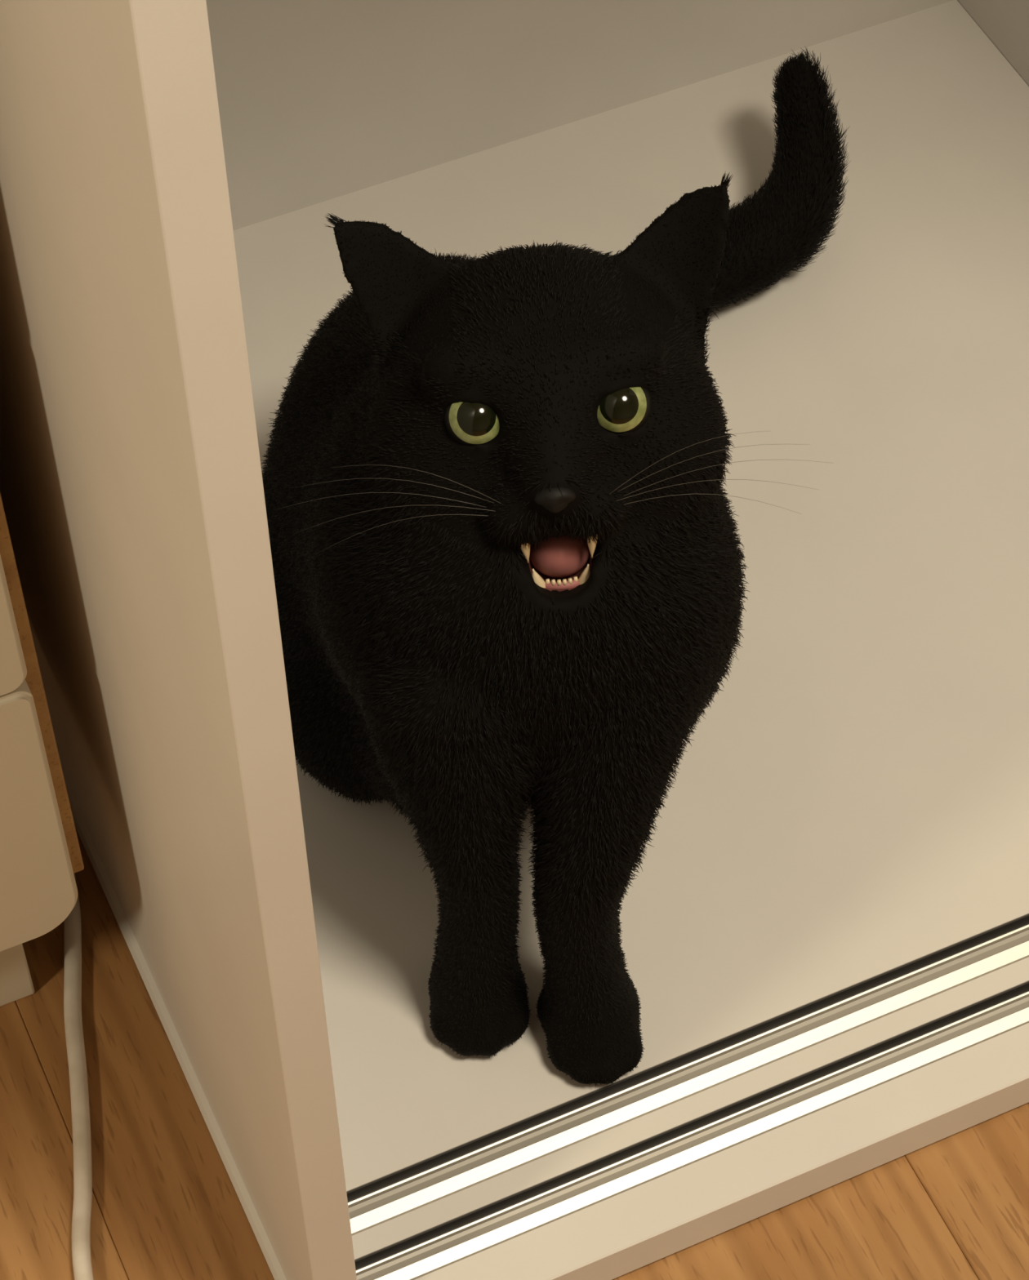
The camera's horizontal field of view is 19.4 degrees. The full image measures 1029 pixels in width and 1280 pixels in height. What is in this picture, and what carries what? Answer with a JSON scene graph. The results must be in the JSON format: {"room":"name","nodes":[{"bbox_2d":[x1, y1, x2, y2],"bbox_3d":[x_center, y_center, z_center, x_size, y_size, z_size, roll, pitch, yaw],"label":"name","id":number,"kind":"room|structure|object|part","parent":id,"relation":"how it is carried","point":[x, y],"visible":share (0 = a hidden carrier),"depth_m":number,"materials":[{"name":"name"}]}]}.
{"room":"bedroom","nodes":[
{"label":"bedroom","id":0,"kind":"room"},
{"bbox_2d":[0,827,1028,1279],"bbox_3d":[0.226,1.020,0.540,4.400,0.060,3.360,-20,55,-14],"label":"floor","id":1,"kind":"structure","parent":0,"point":[166,1205],"depth_m":1.14,"materials":[{"name":"brown wood"}]},
{"bbox_2d":[0,493,84,1006],"bbox_3d":[-0.429,-0.088,1.003,0.429,0.585,0.390,-20,55,-14],"label":"dresser","id":2,"kind":"object","parent":1,"relation":"on","point":[40,852],"visible":1,"depth_m":1.04,"materials":[{"name":"brown wood"}]},
{"bbox_3d":[-0.352,0.033,0.878,0.418,0.157,0.012,-20,55,-14],"label":"drawer","id":3,"kind":"part","parent":2,"relation":"part of","materials":[{"name":"beige paint"}]},
{"bbox_3d":[-0.224,0.100,1.155,0.053,0.109,0.045,-20,55,-14],"label":"leg","id":4,"kind":"part","parent":2,"relation":"part of","materials":[{"name":"beige paint"}]},
{"bbox_3d":[-0.350,0.125,0.997,0.418,0.141,0.012,-20,55,-14],"label":"drawer","id":5,"kind":"part","parent":2,"relation":"part of","materials":[{"name":"beige paint"}]},
{"bbox_2d":[63,872,93,1279],"bbox_3d":[-0.176,0.155,1.176,0.038,0.007,0.656,-14,53,-10],"label":"cord","id":6,"kind":"object","parent":1,"relation":"on","point":[78,1084],"visible":0.77,"depth_m":1.16,"materials":[{"name":"white plastic"}]},
{"bbox_2d":[0,0,1028,1279],"bbox_3d":[0.071,-0.660,0.496,0.585,2.074,0.564,-20,55,-14],"label":"wardrobe","id":7,"kind":"object","parent":1,"relation":"on","point":[824,925],"visible":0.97,"depth_m":1.18,"materials":[{"name":"white laminate"}]},
{"bbox_3d":[-0.187,-0.571,0.430,0.016,2.074,0.553,-20,55,-14],"label":"panel","id":8,"kind":"part","parent":7,"relation":"part of","materials":[{"name":"white plastic"}]},
{"bbox_2d":[260,45,849,1085],"bbox_3d":[0.015,-0.127,1.175,0.220,0.299,0.515,5,52,4],"label":"cat","id":9,"kind":"object","parent":7,"relation":"on","point":[508,575],"visible":0.99,"depth_m":1.02},
{"bbox_3d":[-0.040,-0.856,0.650,0.550,2.074,0.006,-20,55,-14],"label":"panel","id":10,"kind":"part","parent":7,"relation":"part of","materials":[{"name":"white plastic"}]},
{"bbox_3d":[0.328,-0.759,0.569,0.016,2.074,0.553,-20,55,-14],"label":"panel","id":11,"kind":"part","parent":7,"relation":"part of","materials":[{"name":"white plastic"}]}
]}

